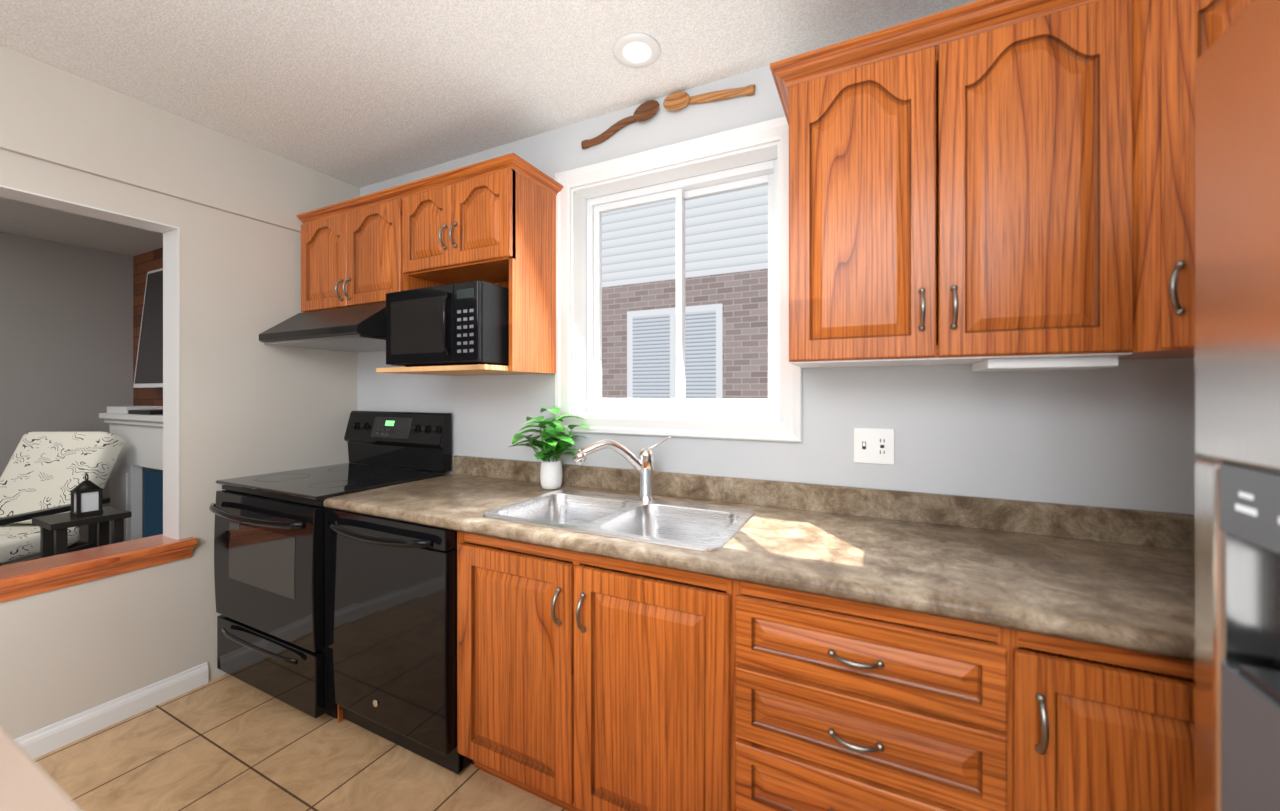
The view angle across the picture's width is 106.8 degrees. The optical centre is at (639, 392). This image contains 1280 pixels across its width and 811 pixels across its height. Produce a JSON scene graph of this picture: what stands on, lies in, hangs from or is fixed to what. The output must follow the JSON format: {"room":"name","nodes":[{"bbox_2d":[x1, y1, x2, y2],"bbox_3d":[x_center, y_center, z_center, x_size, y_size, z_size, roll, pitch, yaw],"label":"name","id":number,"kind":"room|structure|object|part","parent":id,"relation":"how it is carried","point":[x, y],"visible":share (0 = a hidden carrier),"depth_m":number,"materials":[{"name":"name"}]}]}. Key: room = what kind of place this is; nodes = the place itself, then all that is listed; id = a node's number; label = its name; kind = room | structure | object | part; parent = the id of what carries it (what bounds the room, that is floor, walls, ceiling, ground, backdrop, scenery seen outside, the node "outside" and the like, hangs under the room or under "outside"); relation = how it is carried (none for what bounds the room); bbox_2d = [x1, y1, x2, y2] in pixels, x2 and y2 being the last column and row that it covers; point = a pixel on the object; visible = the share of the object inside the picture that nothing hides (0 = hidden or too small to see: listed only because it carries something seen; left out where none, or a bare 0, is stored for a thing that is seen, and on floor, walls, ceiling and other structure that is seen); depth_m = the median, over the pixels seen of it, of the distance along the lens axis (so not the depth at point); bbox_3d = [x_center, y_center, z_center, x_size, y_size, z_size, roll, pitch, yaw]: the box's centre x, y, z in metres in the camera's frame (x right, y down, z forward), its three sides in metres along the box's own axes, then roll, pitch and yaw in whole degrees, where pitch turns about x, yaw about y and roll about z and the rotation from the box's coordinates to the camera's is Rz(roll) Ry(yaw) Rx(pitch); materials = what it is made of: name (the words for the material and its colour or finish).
{"room":"kitchen","nodes":[
{"label":"kitchen","id":0,"kind":"room"},
{"bbox_2d":[0,232,132,565],"bbox_3d":[-5.452,0.058,2.263,0.140,2.510,4.299,0,0,26],"label":"wall","id":1,"kind":"structure","parent":0,"point":[66,337],"depth_m":3.79,"materials":[{"name":"paint"}]},
{"bbox_2d":[0,45,359,738],"bbox_3d":[-2.693,0.058,0.821,0.164,2.510,4.440,0,0,26],"label":"wall","id":2,"kind":"structure","parent":0,"point":[251,404],"depth_m":2.09,"materials":[{"name":"beige paint"}]},
{"bbox_2d":[0,185,179,539],"bbox_3d":[-2.505,-0.039,1.228,0.144,1.364,1.954,0,0,26],"label":"window frame","id":3,"kind":"structure","parent":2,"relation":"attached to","point":[171,381],"depth_m":2.08,"materials":[{"name":"white"}]},
{"bbox_2d":[0,534,196,602],"bbox_3d":[-2.495,0.682,1.249,0.226,0.086,1.998,0,0,26],"label":"ledge","id":4,"kind":"object","parent":2,"relation":"on","point":[30,577],"visible":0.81,"depth_m":1.83,"materials":[{"name":"brown wood"}]},
{"bbox_2d":[14,662,207,758],"bbox_3d":[-2.758,1.267,0.542,0.014,0.092,3.599,0,0,26],"label":"baseboard","id":5,"kind":"structure","parent":2,"relation":"attached to","point":[45,740],"depth_m":1.88,"materials":[{"name":"white wood"}]},
{"bbox_2d":[33,674,566,810],"bbox_3d":[-0.866,1.373,0.030,4.140,0.120,4.640,0,0,26],"label":"floor","id":6,"kind":"structure","parent":0,"point":[226,742],"depth_m":1.67,"materials":[{"name":"beige tile"}]},
{"bbox_2d":[0,726,82,810],"bbox_3d":[-0.557,0.863,0.048,1.500,0.900,0.766,0,0,26],"label":"kitchen island","id":7,"kind":"object","parent":6,"relation":"on","point":[27,782],"depth_m":0.50,"materials":[{"name":"beige wood"}]},
{"bbox_2d":[209,411,450,718],"bbox_3d":[-1.460,0.707,2.251,0.767,1.212,0.728,0,0,26],"label":"range","id":8,"kind":"object","parent":6,"relation":"on","point":[271,546],"visible":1,"depth_m":2.01,"materials":[{"name":"black metal"}]},
{"bbox_3d":[-1.608,0.510,1.952,0.711,0.037,0.061,0,0,26],"label":"handle","id":9,"kind":"part","parent":8,"relation":"part of","materials":[{"name":"black metal"}]},
{"bbox_3d":[-1.598,1.051,1.972,0.565,0.019,0.030,0,0,26],"label":"drawer handle","id":10,"kind":"part","parent":8,"relation":"part of","materials":[{"name":"black metal"}]},
{"bbox_3d":[-1.581,0.722,2.006,0.757,0.553,0.049,0,0,26],"label":"door","id":11,"kind":"part","parent":8,"relation":"part of","materials":[{"name":"black glass"}]},
{"bbox_3d":[-1.579,1.135,2.011,0.757,0.240,0.037,0,0,26],"label":"drawer","id":12,"kind":"part","parent":8,"relation":"part of","materials":[{"name":"black metal"}]},
{"bbox_2d":[215,463,443,501],"bbox_3d":[-1.454,0.407,2.263,0.767,0.019,0.606,0,0,26],"label":"cooktop","id":13,"kind":"object","parent":8,"relation":"in","point":[316,484],"depth_m":2.16,"materials":[{"name":"black glass"}]},
{"bbox_3d":[-1.306,0.183,2.509,0.686,0.044,0.032,0,0,26],"label":"knob","id":14,"kind":"part","parent":8,"relation":"part of","materials":[{"name":"black plastic"}]},
{"bbox_2d":[328,509,472,773],"bbox_3d":[-0.811,0.882,1.956,0.652,0.862,0.677,0,0,26],"label":"dishwasher","id":15,"kind":"object","parent":6,"relation":"on","point":[392,624],"visible":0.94,"depth_m":1.67,"materials":[{"name":"black metal"}]},
{"bbox_3d":[-0.943,0.504,1.676,0.557,0.038,0.057,0,0,26],"label":"handle","id":16,"kind":"part","parent":15,"relation":"part of","materials":[{"name":"black"}]},
{"bbox_2d":[323,436,1194,810],"bbox_3d":[0.284,0.737,1.457,3.054,1.152,0.656,0,0,26],"label":"base cabinet","id":17,"kind":"object","parent":6,"relation":"on","point":[643,636],"depth_m":1.18,"materials":[{"name":"brown wood"}]},
{"bbox_3d":[-0.398,0.848,1.482,0.450,0.694,0.019,0,0,26],"label":"cabinet door","id":18,"kind":"part","parent":17,"relation":"part of","materials":[{"name":"brown wood"}]},
{"bbox_2d":[509,408,589,489],"bbox_3d":[-0.389,0.236,1.997,0.330,0.346,0.230,0,0,26],"label":"plant","id":19,"kind":"object","parent":17,"relation":"on","point":[551,469],"visible":1,"depth_m":2.01,"materials":[{"name":"green plant"}]},
{"bbox_3d":[-0.380,0.349,2.038,0.094,0.120,0.094,0,0,26],"label":"pot","id":20,"kind":"part","parent":19,"relation":"part of","materials":[{"name":"white ceramic"}]},
{"bbox_2d":[482,436,755,604],"bbox_3d":[-0.067,0.377,1.615,0.824,0.431,0.490,0,0,26],"label":"sink","id":21,"kind":"object","parent":17,"relation":"in","point":[710,529],"depth_m":1.64,"materials":[{"name":"silver metal"}]},
{"bbox_3d":[0.017,0.848,1.277,0.458,0.694,0.019,0,0,26],"label":"cabinet door","id":22,"kind":"part","parent":17,"relation":"part of","materials":[{"name":"brown wood"}]},
{"bbox_2d":[735,808,1007,810],"bbox_3d":[0.477,1.113,1.050,0.537,0.165,0.019,0,0,26],"label":"drawer","id":23,"kind":"object","parent":17,"relation":"in","point":[735,808],"depth_m":1.17,"materials":[{"name":"brown wood"}]},
{"bbox_2d":[735,737,1007,810],"bbox_3d":[0.477,0.935,1.050,0.537,0.165,0.019,0,0,26],"label":"drawer","id":24,"kind":"object","parent":17,"relation":"in","point":[766,778],"depth_m":1.09,"materials":[{"name":"brown wood"}]},
{"bbox_2d":[735,663,1007,810],"bbox_3d":[0.477,0.756,1.050,0.537,0.170,0.019,0,0,26],"label":"drawer","id":25,"kind":"object","parent":17,"relation":"in","point":[934,760],"depth_m":1.03,"materials":[{"name":"brown wood"}]},
{"bbox_2d":[735,594,1007,731],"bbox_3d":[0.477,0.579,1.050,0.537,0.160,0.019,0,0,26],"label":"drawer","id":26,"kind":"object","parent":17,"relation":"in","point":[962,682],"depth_m":1.02,"materials":[{"name":"brown wood"}]},
{"bbox_3d":[0.938,0.848,0.822,0.467,0.694,0.019,0,0,26],"label":"cabinet door","id":27,"kind":"part","parent":17,"relation":"part of","materials":[{"name":"brown wood"}]},
{"bbox_2d":[1195,0,1279,810],"bbox_3d":[0.864,0.423,0.114,0.772,1.780,0.915,0,0,26],"label":"refrigerator","id":28,"kind":"object","parent":6,"relation":"on","point":[1237,415],"visible":1,"depth_m":0.60,"materials":[{"name":"grey"}]},
{"bbox_2d":[0,0,977,255],"bbox_3d":[-2.256,-1.257,0.717,7.240,0.120,4.640,0,0,26],"label":"ceiling","id":29,"kind":"structure","parent":0,"point":[360,92],"depth_m":1.71,"materials":[{"name":"white paint"}]},
{"bbox_2d":[613,33,660,67],"bbox_3d":[-0.011,-1.192,1.660,0.168,0.008,0.168,0,0,26],"label":"recessed light","id":30,"kind":"object","parent":29,"relation":"in","point":[633,54],"visible":1,"depth_m":1.65,"materials":[{"name":"white plastic"}]},
{"bbox_2d":[133,47,1202,513],"bbox_3d":[-1.272,0.058,2.707,7.240,2.510,0.200,0,0,26],"label":"wall","id":31,"kind":"structure","parent":0,"point":[1121,435],"depth_m":1.57,"materials":[{"name":"grey paint"}]},
{"bbox_2d":[133,268,162,387],"bbox_3d":[-3.267,-0.510,3.512,1.660,0.950,0.106,0,-5,26],"label":"wall-mounted tv","id":32,"kind":"object","parent":31,"relation":"attached to","point":[149,369],"visible":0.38,"depth_m":3.73,"materials":[{"name":"black"}]},
{"bbox_2d":[297,185,400,373],"bbox_3d":[-1.344,-0.505,2.446,0.801,0.836,0.324,0,0,26],"label":"upper cabinet","id":33,"kind":"object","parent":31,"relation":"attached to","point":[351,249],"depth_m":2.29,"materials":[{"name":"brown wood"}]},
{"bbox_2d":[259,302,385,351],"bbox_3d":[-1.403,-0.325,2.370,0.756,0.180,0.514,0,0,26],"label":"range hood","id":34,"kind":"object","parent":33,"relation":"attached to","point":[360,328],"visible":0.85,"depth_m":2.17,"materials":[{"name":"black metal"}]},
{"bbox_2d":[327,327,346,332],"bbox_3d":[-1.299,-0.270,2.033,0.130,0.014,0.001,0,0,26],"label":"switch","id":35,"kind":"object","parent":34,"relation":"attached to","point":[329,329],"depth_m":2.03,"materials":[{"name":"black plastic"}]},
{"bbox_3d":[-1.594,-0.650,2.400,0.383,0.454,0.019,0,0,26],"label":"door","id":36,"kind":"part","parent":33,"relation":"part of","materials":[{"name":"brown wood"}]},
{"bbox_3d":[-1.247,-0.650,2.229,0.383,0.454,0.019,0,0,26],"label":"door","id":37,"kind":"part","parent":33,"relation":"part of","materials":[{"name":"brown wood"}]},
{"bbox_3d":[-1.117,-0.580,2.133,0.783,0.262,0.040,0,0,26],"label":"handle","id":38,"kind":"part","parent":33,"relation":"part of","materials":[{"name":"grey metal"}]},
{"bbox_2d":[401,153,562,375],"bbox_3d":[-0.736,-0.505,2.146,0.663,0.836,0.324,0,0,26],"label":"upper cabinet","id":39,"kind":"object","parent":31,"relation":"attached to","point":[493,221],"depth_m":1.98,"materials":[{"name":"brown wood"}]},
{"bbox_3d":[-0.926,-0.708,2.070,0.305,0.339,0.019,0,0,26],"label":"door","id":40,"kind":"part","parent":39,"relation":"part of","materials":[{"name":"brown wood"}]},
{"bbox_3d":[-1.059,-0.903,2.297,1.445,0.040,0.340,0,0,26],"label":"crown","id":41,"kind":"part","parent":39,"relation":"part of","materials":[{"name":"brown wood"}]},
{"bbox_2d":[386,280,508,366],"bbox_3d":[-0.755,-0.265,2.038,0.520,0.314,0.422,0,0,26],"label":"microwave","id":42,"kind":"object","parent":39,"relation":"in","point":[464,323],"visible":0.69,"depth_m":1.86,"materials":[{"name":"black plastic"}]},
{"bbox_3d":[-0.887,-0.269,1.915,0.393,0.302,0.022,0,0,26],"label":"door","id":43,"kind":"part","parent":42,"relation":"part of","materials":[{"name":"black"}]},
{"bbox_3d":[-0.740,-0.265,1.815,0.016,0.243,0.036,0,0,26],"label":"handle","id":44,"kind":"part","parent":42,"relation":"part of","materials":[{"name":"black plastic"}]},
{"bbox_3d":[-0.653,-0.269,1.799,0.125,0.302,0.022,0,0,26],"label":"panel","id":45,"kind":"part","parent":42,"relation":"part of","materials":[{"name":"black plastic"}]},
{"bbox_2d":[376,364,554,375],"bbox_3d":[-0.759,-0.097,2.091,0.618,0.020,0.430,0,0,26],"label":"shelf","id":46,"kind":"object","parent":39,"relation":"attached to","point":[477,369],"depth_m":1.94,"materials":[{"name":"brown wood"}]},
{"bbox_3d":[-0.646,-0.708,1.932,0.312,0.339,0.019,0,0,26],"label":"door","id":47,"kind":"part","parent":39,"relation":"part of","materials":[{"name":"brown wood"}]},
{"bbox_2d":[581,100,658,148],"bbox_3d":[-0.085,-1.125,1.994,0.373,0.117,0.022,0,0,26],"label":"wooden spoon","id":48,"kind":"object","parent":31,"relation":"attached to","point":[646,110],"visible":1,"depth_m":1.97,"materials":[{"name":"brown wood"}]},
{"bbox_2d":[571,141,779,419],"bbox_3d":[0.123,-0.407,1.965,0.909,1.009,0.104,0,0,26],"label":"lining","id":49,"kind":"object","parent":31,"relation":"attached to","point":[716,163],"visible":0.79,"depth_m":2.05,"materials":[{"name":"white paint"}]},
{"bbox_2d":[555,116,801,441],"bbox_3d":[0.095,-0.407,1.907,1.060,1.160,0.022,0,0,26],"label":"window frame","id":50,"kind":"structure","parent":31,"relation":"in","point":[787,427],"depth_m":1.86,"materials":[{"name":"white"}]},
{"bbox_2d":[586,159,776,414],"bbox_3d":[0.164,-0.407,2.048,0.886,0.986,0.079,0,0,26],"label":"window","id":51,"kind":"structure","parent":31,"relation":"in","point":[680,196],"depth_m":2.02,"materials":[{"name":"white plastic"}]},
{"bbox_3d":[0.164,-0.407,2.048,0.886,0.986,0.079,0,0,26],"label":"window frame vinyl","id":52,"kind":"part","parent":51,"relation":"part of","materials":[{"name":"white plastic"}]},
{"bbox_2d":[663,84,755,110],"bbox_3d":[0.260,-1.141,1.823,0.364,0.086,0.022,0,0,26],"label":"wooden spoon","id":53,"kind":"object","parent":31,"relation":"attached to","point":[676,101],"visible":1,"depth_m":1.83,"materials":[{"name":"brown wood"}]},
{"bbox_2d":[453,455,1194,577],"bbox_3d":[0.425,0.364,1.742,3.054,0.091,0.020,0,0,26],"label":"backsplash","id":54,"kind":"structure","parent":31,"relation":"attached to","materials":[{"name":"laminate"}]},
{"bbox_2d":[854,428,894,464],"bbox_3d":[0.775,0.176,1.574,0.122,0.118,0.015,0,0,26],"label":"outlet","id":55,"kind":"object","parent":31,"relation":"attached to","point":[874,445],"visible":1,"depth_m":1.57,"materials":[{"name":"white plastic"}]},
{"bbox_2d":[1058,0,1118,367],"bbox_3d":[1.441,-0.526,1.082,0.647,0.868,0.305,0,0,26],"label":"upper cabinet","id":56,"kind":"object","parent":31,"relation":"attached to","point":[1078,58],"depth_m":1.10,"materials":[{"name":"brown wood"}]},
{"bbox_3d":[0.604,-0.496,1.314,0.366,0.803,0.019,0,0,26],"label":"door","id":57,"kind":"part","parent":56,"relation":"part of","materials":[{"name":"brown wood"}]},
{"bbox_3d":[0.758,-0.217,1.206,0.087,0.113,0.040,0,0,26],"label":"handle","id":58,"kind":"part","parent":56,"relation":"part of","materials":[{"name":"grey metal"}]},
{"bbox_2d":[972,355,1118,371],"bbox_3d":[1.053,-0.075,1.262,0.250,0.026,0.225,0,0,26],"label":"light","id":59,"kind":"object","parent":56,"relation":"on","point":[1057,363],"depth_m":1.18,"materials":[{"name":"white plastic"}]},
{"bbox_2d":[1098,0,1253,359],"bbox_3d":[1.309,-0.526,0.815,0.647,0.868,0.328,0,0,26],"label":"upper cabinet","id":60,"kind":"object","parent":31,"relation":"attached to","point":[1149,50],"depth_m":1.05,"materials":[{"name":"brown wood"}]},
{"bbox_3d":[1.020,-0.931,1.091,1.410,0.058,0.659,0,0,26],"label":"crown","id":61,"kind":"part","parent":60,"relation":"part of","materials":[{"name":"brown wood"}]},
{"bbox_3d":[0.939,-0.496,1.149,0.369,0.803,0.019,0,0,26],"label":"door","id":62,"kind":"part","parent":60,"relation":"part of","materials":[{"name":"brown wood"}]},
{"bbox_3d":[-4.112,1.373,1.634,3.100,0.120,4.640,0,0,26],"label":"floor","id":63,"kind":"structure","parent":0,"visible":0},
{"bbox_2d":[0,432,124,565],"bbox_3d":[-3.991,0.791,2.958,0.720,1.043,0.964,0,0,-2],"label":"lounge chair","id":64,"kind":"object","parent":63,"relation":"on","point":[43,473],"visible":0.62,"depth_m":3.18,"materials":[{"name":"white fabric"}]},
{"bbox_3d":[-3.987,0.934,2.825,0.600,0.133,0.660,0,0,-2],"label":"seat","id":65,"kind":"part","parent":64,"relation":"part of","materials":[{"name":"fabric"}]},
{"bbox_2d":[32,506,131,557],"bbox_3d":[-2.809,0.963,2.396,0.270,0.700,0.270,0,0,26],"label":"side table","id":66,"kind":"object","parent":63,"relation":"on","point":[54,534],"visible":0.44,"depth_m":2.35,"materials":[{"name":"black wood"}]},
{"bbox_2d":[70,474,102,516],"bbox_3d":[-2.796,0.510,2.400,0.090,0.205,0.090,0,0,26],"label":"lantern","id":67,"kind":"object","parent":66,"relation":"on","point":[86,497],"visible":1,"depth_m":2.38,"materials":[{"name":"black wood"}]},
{"bbox_3d":[-2.796,0.546,2.400,0.070,0.096,0.070,0,0,26],"label":"glass","id":68,"kind":"part","parent":67,"relation":"part of","materials":[{"name":"white glass"}]},
{"bbox_2d":[99,413,162,543],"bbox_3d":[-3.299,0.734,3.413,1.780,1.158,0.329,0,0,26],"label":"fireplace mantel","id":69,"kind":"object","parent":63,"relation":"on","point":[136,482],"visible":0.19,"depth_m":3.51,"materials":[{"name":"white wood"}]},
{"bbox_2d":[107,406,162,413],"bbox_3d":[-3.904,0.129,3.679,0.340,0.051,0.220,0,0,26],"label":"cable box","id":70,"kind":"object","parent":69,"relation":"on","point":[110,409],"depth_m":3.60,"materials":[{"name":"silver metal"}]},
{"bbox_2d":[125,408,162,414],"bbox_3d":[-3.570,0.140,3.508,0.370,0.029,0.190,0,0,26],"label":"cable box","id":71,"kind":"object","parent":69,"relation":"on","point":[150,410],"depth_m":3.43,"materials":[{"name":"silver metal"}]},
{"label":"outside","id":72,"kind":"structure","parent":0,"visible":0},
{"bbox_2d":[602,185,767,414],"bbox_3d":[1.908,-2.687,5.485,20.000,10.000,0.001,0,0,26],"label":"house","id":73,"kind":"structure","parent":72,"point":[726,250],"depth_m":6.03,"materials":[{"name":"brown brick"}]},
{"bbox_2d":[627,304,721,397],"bbox_3d":[0.425,-0.372,6.187,1.320,1.470,0.045,0,0,26],"label":"window","id":74,"kind":"structure","parent":73,"relation":"attached to","point":[671,311],"depth_m":6.17,"materials":[{"name":"white plastic"}]},
{"bbox_2d":[633,310,715,413],"bbox_3d":[0.429,-0.372,6.194,1.180,1.330,0.001,0,0,26],"label":"window blinds","id":75,"kind":"object","parent":74,"relation":"attached to","point":[651,356],"depth_m":6.23,"materials":[{"name":"white plastic"}]}
]}

